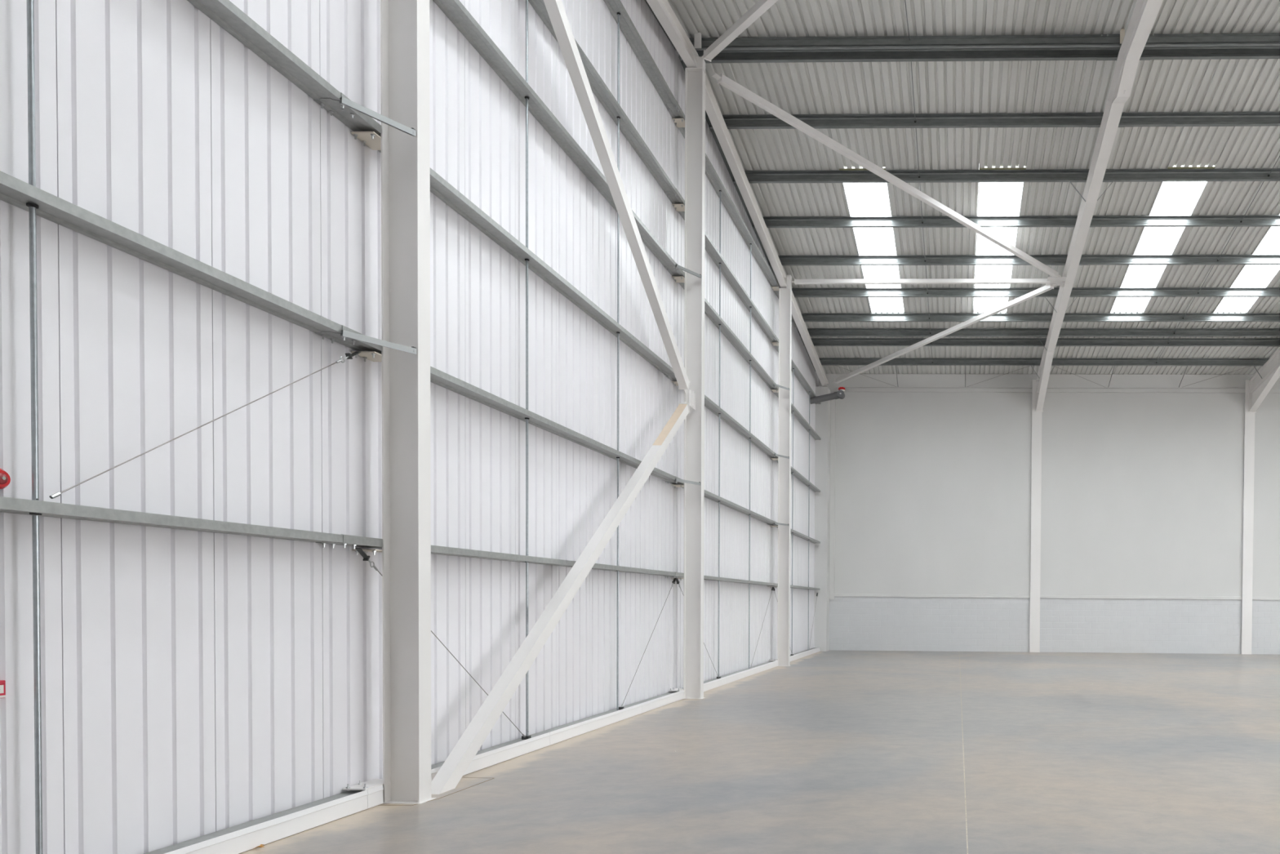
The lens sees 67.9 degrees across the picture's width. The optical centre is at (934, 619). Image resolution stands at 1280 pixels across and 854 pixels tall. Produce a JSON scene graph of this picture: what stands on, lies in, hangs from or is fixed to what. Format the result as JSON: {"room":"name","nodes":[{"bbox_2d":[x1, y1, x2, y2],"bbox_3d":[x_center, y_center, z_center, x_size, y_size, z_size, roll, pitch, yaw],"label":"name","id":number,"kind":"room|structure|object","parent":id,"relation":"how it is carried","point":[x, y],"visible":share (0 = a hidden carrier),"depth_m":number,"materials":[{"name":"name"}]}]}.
{"room":"warehouse","nodes":[
{"label":"warehouse","id":0,"kind":"room"},
{"bbox_2d":[0,0,818,853],"bbox_3d":[-4.552,-4.248,15.576,0.090,11.428,31.760,0,1,1],"label":"wall","id":1,"kind":"structure","parent":0,"point":[194,683],"depth_m":6.60,"materials":[{"name":"grey metal"}]},
{"bbox_2d":[0,680,5,697],"bbox_3d":[-4.807,0.359,4.515,0.030,0.092,0.092,0,1,1],"label":"sign","id":2,"kind":"object","parent":1,"relation":"attached to","point":[2,682],"visible":1,"depth_m":4.54,"materials":[{"name":"red plastic"}]},
{"bbox_2d":[0,468,10,488],"bbox_3d":[-4.787,-0.721,4.522,0.052,0.108,0.108,0,1,1],"label":"beacon","id":3,"kind":"object","parent":1,"relation":"attached to","point":[5,479],"visible":1,"depth_m":4.53,"materials":[{"name":"red plastic"}]},
{"bbox_2d":[0,170,382,353],"bbox_3d":[-4.720,-2.152,3.703,0.204,0.103,7.242,0,1,1],"label":"rail","id":4,"kind":"object","parent":1,"relation":"attached to","point":[15,192],"visible":0.81,"depth_m":5.32,"materials":[{"name":"metal"}]},
{"bbox_2d":[48,351,360,498],"bbox_3d":[-4.662,-1.395,5.894,0.040,1.461,2.407,0,1,2],"label":"wire","id":5,"kind":"object","parent":4,"relation":"attached to","point":[348,355],"visible":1,"depth_m":5.67,"materials":[{"name":"silver metal"}]},
{"bbox_2d":[0,496,382,548],"bbox_3d":[-4.733,-0.550,3.732,0.204,0.103,7.242,0,1,1],"label":"rail","id":6,"kind":"object","parent":1,"relation":"attached to","point":[7,504],"visible":0.98,"depth_m":5.34,"materials":[{"name":"metal"}]},
{"bbox_2d":[355,547,525,737],"bbox_3d":[-4.603,0.370,8.478,0.040,1.942,2.747,0,1,1],"label":"wire","id":7,"kind":"object","parent":6,"relation":"attached to","point":[366,557],"visible":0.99,"depth_m":7.30,"materials":[{"name":"silver metal"}]},
{"bbox_2d":[143,784,383,853],"bbox_3d":[-4.754,1.515,3.549,0.245,0.176,7.461,0,1,1],"label":"baseboard","id":8,"kind":"structure","parent":1,"relation":"attached to","point":[238,838],"depth_m":6.18,"materials":[{"name":"metal"}]},
{"bbox_2d":[26,0,42,853],"bbox_3d":[-4.695,-2.751,4.591,0.048,8.372,0.048,0,1,1],"label":"rod","id":9,"kind":"object","parent":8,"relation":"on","point":[33,206],"visible":0.85,"depth_m":4.62,"materials":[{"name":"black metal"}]},
{"bbox_2d":[186,0,381,136],"bbox_3d":[-4.706,-3.915,3.671,0.204,0.103,7.242,0,1,1],"label":"rail","id":10,"kind":"object","parent":1,"relation":"attached to","point":[225,14],"visible":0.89,"depth_m":6.26,"materials":[{"name":"metal"}]},
{"bbox_2d":[377,150,676,381],"bbox_3d":[-4.514,-4.045,11.300,0.204,0.103,8.008,0,1,1],"label":"rail","id":11,"kind":"object","parent":1,"relation":"attached to","point":[440,188],"visible":0.62,"depth_m":9.98,"materials":[{"name":"metal"}]},
{"bbox_2d":[370,545,684,577],"bbox_3d":[-4.541,-0.683,11.361,0.204,0.103,8.008,0,1,1],"label":"rail","id":12,"kind":"object","parent":1,"relation":"attached to","point":[435,549],"visible":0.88,"depth_m":9.80,"materials":[{"name":"metal"}]},
{"bbox_2d":[621,577,676,706],"bbox_3d":[-4.467,0.278,13.893,0.040,1.932,2.428,0,1,1],"label":"wire","id":13,"kind":"object","parent":12,"relation":"attached to","point":[674,579],"visible":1,"depth_m":14.04,"materials":[{"name":"silver metal"}]},
{"bbox_2d":[378,352,684,484],"bbox_3d":[-4.528,-2.283,11.332,0.204,0.103,8.008,0,1,1],"label":"rail","id":14,"kind":"object","parent":1,"relation":"attached to","point":[438,377],"visible":0.82,"depth_m":9.88,"materials":[{"name":"metal"}]},
{"bbox_2d":[431,689,684,782],"bbox_3d":[-4.556,1.374,11.393,0.245,0.176,7.796,0,1,1],"label":"baseboard","id":15,"kind":"structure","parent":1,"relation":"attached to","point":[490,756],"depth_m":10.54,"materials":[{"name":"metal"}]},
{"bbox_2d":[524,0,529,735],"bbox_3d":[-4.556,-3.568,9.870,0.048,9.818,0.048,0,1,1],"label":"rod","id":16,"kind":"object","parent":15,"relation":"on","point":[526,98],"visible":0.75,"depth_m":9.87,"materials":[{"name":"black metal"}]},
{"bbox_2d":[616,12,620,710],"bbox_3d":[-4.489,-3.616,12.524,0.048,9.818,0.048,0,1,1],"label":"rod","id":17,"kind":"object","parent":15,"relation":"on","point":[618,13],"visible":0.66,"depth_m":12.51,"materials":[{"name":"black metal"}]},
{"bbox_2d":[432,0,684,278],"bbox_3d":[-4.500,-5.832,11.268,0.204,0.103,8.008,0,1,1],"label":"rail","id":18,"kind":"object","parent":1,"relation":"attached to","point":[454,10],"visible":0.97,"depth_m":10.01,"materials":[{"name":"metal"}]},
{"bbox_2d":[528,0,684,205],"bbox_3d":[-4.490,-7.060,11.246,0.204,0.103,8.008,0,1,1],"label":"rail","id":19,"kind":"object","parent":1,"relation":"attached to","point":[598,86],"visible":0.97,"depth_m":12.50,"materials":[{"name":"metal"}]},
{"bbox_2d":[603,0,684,119],"bbox_3d":[-4.479,-8.505,11.220,0.204,0.103,8.008,0,1,1],"label":"rail","id":20,"kind":"object","parent":1,"relation":"attached to","point":[627,27],"visible":0.98,"depth_m":13.42,"materials":[{"name":"metal"}]},
{"bbox_2d":[644,0,675,49],"bbox_3d":[-4.595,-8.945,7.690,0.139,1.746,15.062,0,1,1],"label":"trim","id":21,"kind":"structure","parent":1,"relation":"attached to","point":[646,2],"depth_m":14.38,"materials":[{"name":"metal"}]},
{"bbox_2d":[676,484,777,525],"bbox_3d":[-4.326,-2.426,19.336,0.204,0.103,7.992,0,1,1],"label":"rail","id":22,"kind":"object","parent":1,"relation":"attached to","point":[708,495],"visible":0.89,"depth_m":19.16,"materials":[{"name":"metal"}]},
{"bbox_2d":[677,575,777,586],"bbox_3d":[-4.339,-0.827,19.365,0.204,0.103,7.992,0,1,1],"label":"rail","id":23,"kind":"object","parent":1,"relation":"attached to","point":[705,577],"visible":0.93,"depth_m":19.17,"materials":[{"name":"metal"}]},
{"bbox_2d":[678,211,778,342],"bbox_3d":[-4.289,-7.203,19.250,0.204,0.103,7.992,0,1,1],"label":"rail","id":24,"kind":"object","parent":1,"relation":"attached to","point":[710,248],"visible":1,"depth_m":19.10,"materials":[{"name":"metal"}]},
{"bbox_2d":[678,282,778,390],"bbox_3d":[-4.298,-5.976,19.272,0.204,0.103,7.992,0,1,1],"label":"rail","id":25,"kind":"object","parent":1,"relation":"attached to","point":[709,311],"visible":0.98,"depth_m":19.08,"materials":[{"name":"metal"}]},
{"bbox_2d":[678,127,779,288],"bbox_3d":[-4.277,-8.648,19.224,0.204,0.103,7.992,0,1,1],"label":"rail","id":26,"kind":"object","parent":1,"relation":"attached to","point":[710,172],"visible":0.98,"depth_m":19.05,"materials":[{"name":"metal"}]},
{"bbox_2d":[703,660,777,691],"bbox_3d":[-4.354,1.231,19.398,0.245,0.176,7.780,0,1,1],"label":"baseboard","id":27,"kind":"structure","parent":1,"relation":"attached to","point":[712,683],"depth_m":19.09,"materials":[{"name":"metal"}]},
{"bbox_2d":[717,190,721,676],"bbox_3d":[-4.354,-3.711,17.862,0.048,9.818,0.048,0,1,1],"label":"rod","id":28,"kind":"object","parent":27,"relation":"on","point":[720,191],"visible":0.78,"depth_m":17.85,"materials":[{"name":"grey metal"}]},
{"bbox_2d":[748,243,751,668],"bbox_3d":[-4.288,-3.758,20.490,0.048,9.818,0.048,0,1,1],"label":"rod","id":29,"kind":"object","parent":27,"relation":"on","point":[750,243],"visible":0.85,"depth_m":20.48,"materials":[{"name":"grey metal"}]},
{"bbox_2d":[704,395,778,457],"bbox_3d":[-4.312,-4.189,19.305,0.204,0.103,7.992,0,1,1],"label":"rail","id":30,"kind":"object","parent":1,"relation":"attached to","point":[709,404],"visible":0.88,"depth_m":19.18,"materials":[{"name":"metal"}]},
{"bbox_2d":[679,54,815,371],"bbox_3d":[-4.212,-9.224,22.883,0.139,1.733,14.938,0,1,1],"label":"trim","id":31,"kind":"structure","parent":1,"relation":"attached to","point":[684,65],"depth_m":19.45,"materials":[{"name":"metal"}]},
{"bbox_2d":[771,646,820,661],"bbox_3d":[-4.163,1.094,27.000,0.245,0.176,6.994,0,1,1],"label":"baseboard","id":32,"kind":"structure","parent":1,"relation":"attached to","point":[806,652],"depth_m":27.49,"materials":[{"name":"metal"}]},
{"bbox_2d":[791,368,794,653],"bbox_3d":[-4.159,-3.132,25.841,0.048,8.372,0.048,0,1,1],"label":"rod","id":33,"kind":"object","parent":32,"relation":"on","point":[793,368],"visible":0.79,"depth_m":25.83,"materials":[{"name":"grey metal"}]},
{"bbox_2d":[808,391,809,649],"bbox_3d":[-4.088,-3.183,28.680,0.048,8.372,0.048,0,1,1],"label":"rod","id":34,"kind":"object","parent":32,"relation":"on","point":[809,392],"visible":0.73,"depth_m":28.67,"materials":[{"name":"grey metal"}]},
{"bbox_2d":[773,524,820,543],"bbox_3d":[-4.137,-2.579,26.884,0.198,0.061,7.094,0,1,1],"label":"rail","id":35,"kind":"object","parent":1,"relation":"attached to","point":[795,532],"visible":0.77,"depth_m":27.44,"materials":[{"name":"metal"}]},
{"bbox_2d":[773,392,820,439],"bbox_3d":[-4.109,-6.128,26.819,0.198,0.061,7.094,0,1,1],"label":"rail","id":36,"kind":"object","parent":1,"relation":"attached to","point":[799,417],"visible":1,"depth_m":27.42,"materials":[{"name":"metal"}]},
{"bbox_2d":[773,346,821,404],"bbox_3d":[-4.099,-7.356,26.797,0.198,0.061,7.094,0,1,1],"label":"rail","id":37,"kind":"object","parent":1,"relation":"attached to","point":[797,374],"visible":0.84,"depth_m":27.07,"materials":[{"name":"metal"}]},
{"bbox_2d":[774,460,820,492],"bbox_3d":[-4.123,-4.341,26.852,0.198,0.061,7.094,0,1,1],"label":"rail","id":38,"kind":"object","parent":1,"relation":"attached to","point":[796,473],"visible":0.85,"depth_m":27.50,"materials":[{"name":"metal"}]},
{"bbox_2d":[790,585,819,590],"bbox_3d":[-4.150,-0.979,26.913,0.198,0.061,7.094,0,1,1],"label":"rail","id":39,"kind":"object","parent":1,"relation":"attached to","point":[791,586],"visible":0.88,"depth_m":27.37,"materials":[{"name":"metal"}]},
{"bbox_2d":[809,390,844,404],"bbox_3d":[-3.575,-7.348,29.274,1.170,0.441,0.284,0,1,1],"label":"vent pipe","id":40,"kind":"object","parent":1,"relation":"attached to","point":[840,394],"visible":0.98,"depth_m":29.18,"materials":[{"name":"grey plastic"}]},
{"bbox_2d":[833,391,840,399],"bbox_3d":[-3.228,-7.419,29.262,0.228,0.269,0.236,0,1,1],"label":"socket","id":41,"kind":"object","parent":40,"relation":"attached to","point":[837,395],"depth_m":29.16,"materials":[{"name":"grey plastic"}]},
{"bbox_2d":[238,649,1279,853],"bbox_3d":[10.552,1.651,13.300,30.920,0.251,35.760,0,1,1],"label":"floor","id":42,"kind":"structure","parent":0,"point":[831,751],"depth_m":8.74,"materials":[{"name":"concrete"}]},
{"bbox_2d":[342,0,435,804],"bbox_3d":[-4.455,-3.429,7.205,0.522,9.934,0.410,0,1,1],"label":"post","id":43,"kind":"object","parent":42,"relation":"on","point":[406,551],"visible":0.93,"depth_m":7.31,"materials":[{"name":"white metal"}]},
{"bbox_2d":[339,97,416,136],"bbox_3d":[-4.378,-3.944,6.964,0.041,0.077,0.556,1,1,32],"label":"stay","id":44,"kind":"object","parent":43,"relation":"attached to","point":[345,102],"visible":1,"depth_m":6.94,"materials":[{"name":"grey metal"}]},
{"bbox_2d":[340,329,416,354],"bbox_3d":[-4.392,-2.181,6.996,0.041,0.077,0.556,1,1,32],"label":"stay","id":45,"kind":"object","parent":43,"relation":"attached to","point":[412,349],"visible":1,"depth_m":6.96,"materials":[{"name":"grey metal"}]},
{"bbox_2d":[431,400,689,794],"bbox_3d":[-4.250,-0.979,11.171,0.159,5.171,7.262,0,1,1],"label":"brace","id":46,"kind":"object","parent":42,"relation":"on","point":[465,749],"visible":0.91,"depth_m":9.65,"materials":[{"name":"white metal"}]},
{"bbox_2d":[669,56,705,698],"bbox_3d":[-4.248,-4.116,15.207,0.522,11.020,0.410,0,1,1],"label":"post","id":47,"kind":"object","parent":42,"relation":"on","point":[694,123],"visible":0.88,"depth_m":15.28,"materials":[{"name":"white metal"}]},
{"bbox_2d":[543,0,690,394],"bbox_3d":[-4.210,-6.083,11.037,0.159,4.834,7.378,0,1,1],"label":"brace","id":48,"kind":"object","parent":47,"relation":"attached to","point":[555,9],"visible":1,"depth_m":11.46,"materials":[{"name":"white metal"}]},
{"bbox_2d":[646,0,697,67],"bbox_3d":[-4.361,-8.669,7.637,0.164,1.855,15.158,0,1,1],"label":"rafter","id":49,"kind":"object","parent":47,"relation":"on","point":[663,11],"visible":1,"depth_m":14.17,"materials":[{"name":"white metal"}]},
{"bbox_2d":[693,32,701,48],"bbox_3d":[-4.034,-9.852,15.040,0.120,0.260,0.015,0,1,1],"label":"cleat","id":50,"kind":"object","parent":49,"relation":"on","point":[697,37],"visible":1,"depth_m":15.03,"materials":[{"name":"white metal"}]},
{"bbox_2d":[675,478,701,485],"bbox_3d":[-4.190,-2.325,15.008,0.041,0.077,0.556,1,1,32],"label":"stay","id":51,"kind":"object","parent":47,"relation":"attached to","point":[677,479],"visible":1,"depth_m":14.98,"materials":[{"name":"grey metal"}]},
{"bbox_2d":[675,264,702,278],"bbox_3d":[-4.162,-5.874,14.944,0.041,0.077,0.556,1,1,32],"label":"stay","id":52,"kind":"object","parent":47,"relation":"attached to","point":[677,266],"visible":1,"depth_m":14.91,"materials":[{"name":"grey metal"}]},
{"bbox_2d":[687,389,695,409],"bbox_3d":[-4.130,-3.737,15.042,0.100,0.270,0.355,0,1,1],"label":"connector","id":53,"kind":"object","parent":47,"relation":"attached to","point":[691,395],"visible":0.89,"depth_m":14.94,"materials":[{"name":"white metal"}]},
{"bbox_2d":[701,0,777,62],"bbox_3d":[-0.549,-8.984,10.883,0.139,1.069,10.817,0,1,-39],"label":"brace","id":54,"kind":"object","parent":47,"relation":"attached to","point":[761,6],"visible":1,"depth_m":14.04,"materials":[{"name":"white metal"}]},
{"bbox_2d":[768,274,791,666],"bbox_3d":[-4.050,-3.884,23.210,0.522,10.270,0.410,0,1,1],"label":"post","id":55,"kind":"object","parent":42,"relation":"on","point":[784,344],"visible":1,"depth_m":23.29,"materials":[{"name":"white metal"}]},
{"bbox_2d":[813,386,831,651],"bbox_3d":[-3.914,-3.455,30.796,0.437,9.100,0.690,0,1,1],"label":"column","id":56,"kind":"structure","parent":42,"relation":"on","point":[822,452],"depth_m":30.47,"materials":[{"name":"white metal"}]},
{"bbox_2d":[693,53,828,386],"bbox_3d":[-3.974,-8.855,23.033,0.164,2.037,15.638,0,1,1],"label":"roof beam","id":57,"kind":"structure","parent":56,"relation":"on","point":[713,110],"depth_m":19.62,"materials":[{"name":"white metal"}]},
{"bbox_2d":[1029,379,1041,652],"bbox_3d":[3.538,-3.592,31.089,0.360,9.520,0.455,0,1,1],"label":"steel column","id":58,"kind":"structure","parent":42,"relation":"on","point":[1036,480],"depth_m":30.87,"materials":[{"name":"white metal"}]},
{"bbox_2d":[1035,52,1131,412],"bbox_3d":[3.247,-8.464,22.961,0.662,2.753,15.644,0,1,1],"label":"roof beam","id":59,"kind":"structure","parent":58,"relation":"on","point":[1117,99],"depth_m":19.71,"materials":[{"name":"white metal"}]},
{"bbox_2d":[711,73,1061,278],"bbox_3d":[-0.316,-9.169,19.128,0.139,0.824,10.293,1,1,43],"label":"brace","id":60,"kind":"object","parent":59,"relation":"attached to","point":[722,80],"visible":1,"depth_m":18.04,"materials":[{"name":"white metal"}]},
{"bbox_2d":[680,47,1120,63],"bbox_3d":[-0.592,-9.831,15.359,7.706,0.223,0.119,0,1,1],"label":"purlin","id":61,"kind":"object","parent":59,"relation":"on","point":[1074,53],"visible":0.56,"depth_m":15.36,"materials":[{"name":"metal"}]},
{"bbox_2d":[910,50,933,363],"bbox_3d":[-0.253,-9.215,22.422,0.038,1.573,14.143,0,1,1],"label":"rod","id":62,"kind":"object","parent":61,"relation":"attached to","point":[910,51],"visible":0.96,"depth_m":18.89,"materials":[{"name":"metal"}]},
{"bbox_2d":[709,112,1103,128],"bbox_3d":[-0.548,-9.674,17.161,7.706,0.223,0.119,0,1,1],"label":"purlin","id":63,"kind":"object","parent":59,"relation":"on","point":[1049,119],"visible":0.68,"depth_m":17.15,"materials":[{"name":"metal"}]},
{"bbox_2d":[733,168,1088,183],"bbox_3d":[-0.503,-9.515,18.988,7.706,0.223,0.119,0,1,1],"label":"purlin","id":64,"kind":"object","parent":59,"relation":"on","point":[1072,175],"visible":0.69,"depth_m":18.98,"materials":[{"name":"metal"}]},
{"bbox_2d":[752,215,1077,227],"bbox_3d":[-0.459,-9.357,20.812,7.706,0.223,0.119,0,1,1],"label":"purlin","id":65,"kind":"object","parent":59,"relation":"on","point":[1066,221],"visible":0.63,"depth_m":20.82,"materials":[{"name":"metal"}]},
{"bbox_2d":[768,254,1067,265],"bbox_3d":[-0.414,-9.197,22.644,7.706,0.223,0.119,0,1,1],"label":"purlin","id":66,"kind":"object","parent":59,"relation":"on","point":[1003,260],"visible":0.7,"depth_m":22.65,"materials":[{"name":"metal"}]},
{"bbox_2d":[791,278,1050,284],"bbox_3d":[-0.338,-8.842,23.131,6.940,0.129,0.124,0,1,1],"label":"brace","id":67,"kind":"object","parent":59,"relation":"attached to","point":[974,281],"visible":1,"depth_m":23.09,"materials":[{"name":"white metal"}]},
{"bbox_2d":[800,328,1048,337],"bbox_3d":[-0.305,-8.806,27.144,7.706,0.223,0.119,0,1,1],"label":"purlin","id":68,"kind":"object","parent":59,"relation":"on","point":[1041,332],"visible":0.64,"depth_m":27.15,"materials":[{"name":"metal"}]},
{"bbox_2d":[804,337,1046,346],"bbox_3d":[-0.287,-8.741,27.884,7.706,0.223,0.119,0,1,1],"label":"purlin","id":69,"kind":"object","parent":59,"relation":"on","point":[816,341],"visible":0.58,"depth_m":27.88,"materials":[{"name":"metal"}]},
{"bbox_2d":[791,287,1059,297],"bbox_3d":[-0.370,-9.040,24.454,7.706,0.223,0.119,0,1,1],"label":"purlin","id":70,"kind":"object","parent":59,"relation":"on","point":[797,292],"visible":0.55,"depth_m":24.46,"materials":[{"name":"metal"}]},
{"bbox_2d":[812,358,1041,365],"bbox_3d":[-0.247,-8.599,29.517,7.706,0.223,0.119,0,1,1],"label":"purlin","id":71,"kind":"object","parent":59,"relation":"on","point":[824,362],"visible":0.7,"depth_m":29.52,"materials":[{"name":"metal"}]},
{"bbox_2d":[801,313,1053,322],"bbox_3d":[-0.331,-8.899,26.074,7.706,0.223,0.119,0,1,1],"label":"purlin","id":72,"kind":"object","parent":59,"relation":"on","point":[1040,317],"visible":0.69,"depth_m":26.07,"materials":[{"name":"metal"}]},
{"bbox_2d":[833,283,1057,383],"bbox_3d":[-0.137,-8.453,26.715,0.139,0.979,9.672,-1,1,-43],"label":"brace","id":73,"kind":"object","parent":59,"relation":"attached to","point":[1042,290],"visible":0.96,"depth_m":26.02,"materials":[{"name":"white metal"}]},
{"bbox_2d":[1118,0,1163,89],"bbox_3d":[3.061,-8.541,7.554,0.225,2.043,15.163,0,1,1],"label":"roof beam","id":74,"kind":"structure","parent":59,"relation":"attached to","point":[1144,14],"depth_m":14.09,"materials":[{"name":"white metal"}]},
{"bbox_2d":[674,34,1121,50],"bbox_3d":[-0.599,-9.826,15.057,7.706,0.223,0.119,0,1,1],"label":"purlin","id":75,"kind":"object","parent":74,"relation":"on","point":[1101,41],"visible":0.87,"depth_m":15.03,"materials":[{"name":"metal"}]},
{"bbox_2d":[1120,28,1124,44],"bbox_3d":[3.154,-9.802,14.858,0.080,0.240,0.012,0,1,1],"label":"cleat","id":76,"kind":"object","parent":74,"relation":"on","point":[1122,30],"visible":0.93,"depth_m":14.85,"materials":[{"name":"beige metal"}]},
{"bbox_2d":[1051,358,1266,365],"bbox_3d":[7.287,-8.536,29.328,7.352,0.223,0.119,0,1,1],"label":"purlin","id":77,"kind":"object","parent":59,"relation":"on","point":[1055,362],"visible":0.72,"depth_m":29.32,"materials":[{"name":"metal"}]},
{"bbox_2d":[1056,337,1279,346],"bbox_3d":[7.247,-8.678,27.695,7.352,0.223,0.119,0,1,1],"label":"purlin","id":78,"kind":"object","parent":59,"relation":"on","point":[1272,342],"visible":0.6,"depth_m":27.70,"materials":[{"name":"metal"}]},
{"bbox_2d":[1058,328,1279,337],"bbox_3d":[7.229,-8.742,26.955,7.352,0.223,0.119,0,1,1],"label":"purlin","id":79,"kind":"object","parent":59,"relation":"on","point":[1151,332],"visible":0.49,"depth_m":26.95,"materials":[{"name":"metal"}]},
{"bbox_2d":[1062,313,1279,322],"bbox_3d":[7.203,-8.836,25.885,7.352,0.223,0.119,0,1,1],"label":"purlin","id":80,"kind":"object","parent":59,"relation":"on","point":[1068,317],"visible":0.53,"depth_m":25.90,"materials":[{"name":"metal"}]},
{"bbox_2d":[1070,287,1279,297],"bbox_3d":[7.164,-8.977,24.265,7.352,0.223,0.119,0,1,1],"label":"purlin","id":81,"kind":"object","parent":59,"relation":"on","point":[1136,291],"visible":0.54,"depth_m":24.28,"materials":[{"name":"metal"}]},
{"bbox_2d":[1079,254,1279,265],"bbox_3d":[7.120,-9.134,22.456,7.352,0.223,0.119,0,1,1],"label":"purlin","id":82,"kind":"object","parent":59,"relation":"on","point":[1086,260],"visible":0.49,"depth_m":22.48,"materials":[{"name":"metal"}]},
{"bbox_2d":[1089,215,1279,226],"bbox_3d":[7.075,-9.294,20.623,7.352,0.223,0.119,0,1,1],"label":"purlin","id":83,"kind":"object","parent":59,"relation":"on","point":[1097,220],"visible":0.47,"depth_m":20.66,"materials":[{"name":"metal"}]},
{"bbox_2d":[1102,168,1279,182],"bbox_3d":[7.031,-9.452,18.799,7.352,0.223,0.119,0,1,1],"label":"purlin","id":84,"kind":"object","parent":59,"relation":"on","point":[1261,174],"visible":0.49,"depth_m":18.84,"materials":[{"name":"metal"}]},
{"bbox_2d":[1118,111,1279,127],"bbox_3d":[6.987,-9.611,16.973,7.352,0.223,0.119,0,1,1],"label":"purlin","id":85,"kind":"object","parent":59,"relation":"on","point":[1186,118],"visible":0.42,"depth_m":17.02,"materials":[{"name":"metal"}]},
{"bbox_2d":[1139,46,1279,60],"bbox_3d":[6.943,-9.768,15.170,7.352,0.223,0.119,0,1,1],"label":"purlin","id":86,"kind":"object","parent":59,"relation":"on","point":[1179,52],"visible":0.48,"depth_m":15.23,"materials":[{"name":"metal"}]},
{"bbox_2d":[1240,379,1254,653],"bbox_3d":[10.896,-3.530,30.905,0.360,9.520,0.455,0,1,1],"label":"steel column","id":87,"kind":"structure","parent":42,"relation":"on","point":[1249,417],"depth_m":30.69,"materials":[{"name":"white metal"}]},
{"bbox_2d":[1248,347,1279,412],"bbox_3d":[10.803,-8.401,22.771,0.265,2.753,15.644,0,1,1],"label":"roof beam","id":88,"kind":"structure","parent":87,"relation":"on","point":[1259,388],"depth_m":29.43,"materials":[{"name":"white metal"}]},
{"bbox_2d":[667,0,1279,374],"bbox_3d":[10.758,-9.088,15.129,30.580,1.822,31.810,0,1,1],"label":"ceiling","id":89,"kind":"structure","parent":0,"point":[1248,85],"depth_m":18.20,"materials":[{"name":"grey metal"}]},
{"bbox_2d":[839,167,904,313],"bbox_3d":[-1.468,-9.383,22.487,0.995,0.839,7.125,0,1,1],"label":"window","id":90,"kind":"structure","parent":89,"relation":"attached to","point":[844,169],"depth_m":20.74,"materials":[{"name":"beige plastic"}]},
{"bbox_2d":[973,166,1026,313],"bbox_3d":[1.531,-9.358,22.412,0.995,0.839,7.125,0,1,1],"label":"window","id":91,"kind":"structure","parent":89,"relation":"attached to","point":[984,168],"depth_m":19.95,"materials":[{"name":"beige plastic"}]},
{"bbox_2d":[1109,165,1214,312],"bbox_3d":[5.530,-9.325,22.312,0.995,0.839,7.125,0,1,1],"label":"window","id":92,"kind":"structure","parent":89,"relation":"attached to","point":[1213,166],"depth_m":20.57,"materials":[{"name":"beige plastic"}]},
{"bbox_2d":[1155,155,1279,363],"bbox_3d":[7.180,-9.153,22.236,0.038,1.573,14.143,0,1,1],"label":"rod","id":93,"kind":"object","parent":89,"relation":"attached to","point":[1268,175],"visible":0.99,"depth_m":21.70,"materials":[{"name":"metal"}]},
{"bbox_2d":[1213,213,1279,312],"bbox_3d":[8.529,-9.299,22.237,0.995,0.839,7.125,0,1,1],"label":"window","id":94,"kind":"structure","parent":89,"relation":"attached to","point":[1278,268],"depth_m":23.84,"materials":[{"name":"beige plastic"}]},
{"bbox_2d":[818,373,1279,653],"bbox_3d":[11.037,-3.643,30.916,30.320,9.708,0.330,0,1,1],"label":"wall","id":95,"kind":"structure","parent":0,"point":[1142,493],"depth_m":30.95,"materials":[{"name":"white paint"}]},
{"bbox_2d":[829,391,835,599],"bbox_3d":[-3.603,-4.343,31.088,0.170,7.270,0.080,0,1,1],"label":"trim","id":96,"kind":"structure","parent":95,"relation":"attached to","point":[833,402],"depth_m":31.05,"materials":[{"name":"white paint"}]},
{"bbox_2d":[834,593,1030,597],"bbox_3d":[-0.101,-0.831,31.082,6.890,0.103,0.039,0,1,1],"label":"trim","id":97,"kind":"structure","parent":95,"relation":"attached to","point":[835,594],"depth_m":31.07,"materials":[{"name":"white paint"}]},
{"bbox_2d":[835,386,1032,392],"bbox_3d":[-0.045,-8.033,30.926,6.890,0.170,0.058,0,1,1],"label":"trim","id":98,"kind":"structure","parent":95,"relation":"attached to","point":[847,388],"depth_m":30.90,"materials":[{"name":"white paint"}]},
{"bbox_2d":[1040,595,1241,599],"bbox_3d":[7.191,-0.770,30.899,7.020,0.103,0.039,0,1,1],"label":"trim","id":99,"kind":"structure","parent":95,"relation":"attached to","point":[1041,596],"depth_m":30.89,"materials":[{"name":"white paint"}]},
{"bbox_2d":[1046,387,1244,392],"bbox_3d":[7.248,-7.972,30.744,7.020,0.170,0.058,0,1,1],"label":"trim","id":100,"kind":"structure","parent":95,"relation":"attached to","point":[1048,389],"depth_m":30.72,"materials":[{"name":"white paint"}]},
{"bbox_2d":[1252,596,1279,599],"bbox_3d":[14.554,-0.709,30.715,7.030,0.103,0.039,0,1,1],"label":"trim","id":101,"kind":"structure","parent":95,"relation":"attached to","point":[1253,597],"depth_m":30.77,"materials":[{"name":"white paint"}]},
{"bbox_3d":[10.418,-8.480,7.370,0.225,2.043,15.163,0,1,1],"label":"roof beam","id":102,"kind":"structure","parent":0,"visible":0},
{"bbox_2d":[1144,33,1279,47],"bbox_3d":[6.935,-9.763,14.869,7.352,0.223,0.119,0,1,1],"label":"purlin","id":103,"kind":"object","parent":102,"relation":"on","point":[1200,39],"visible":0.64,"depth_m":14.91,"materials":[{"name":"metal"}]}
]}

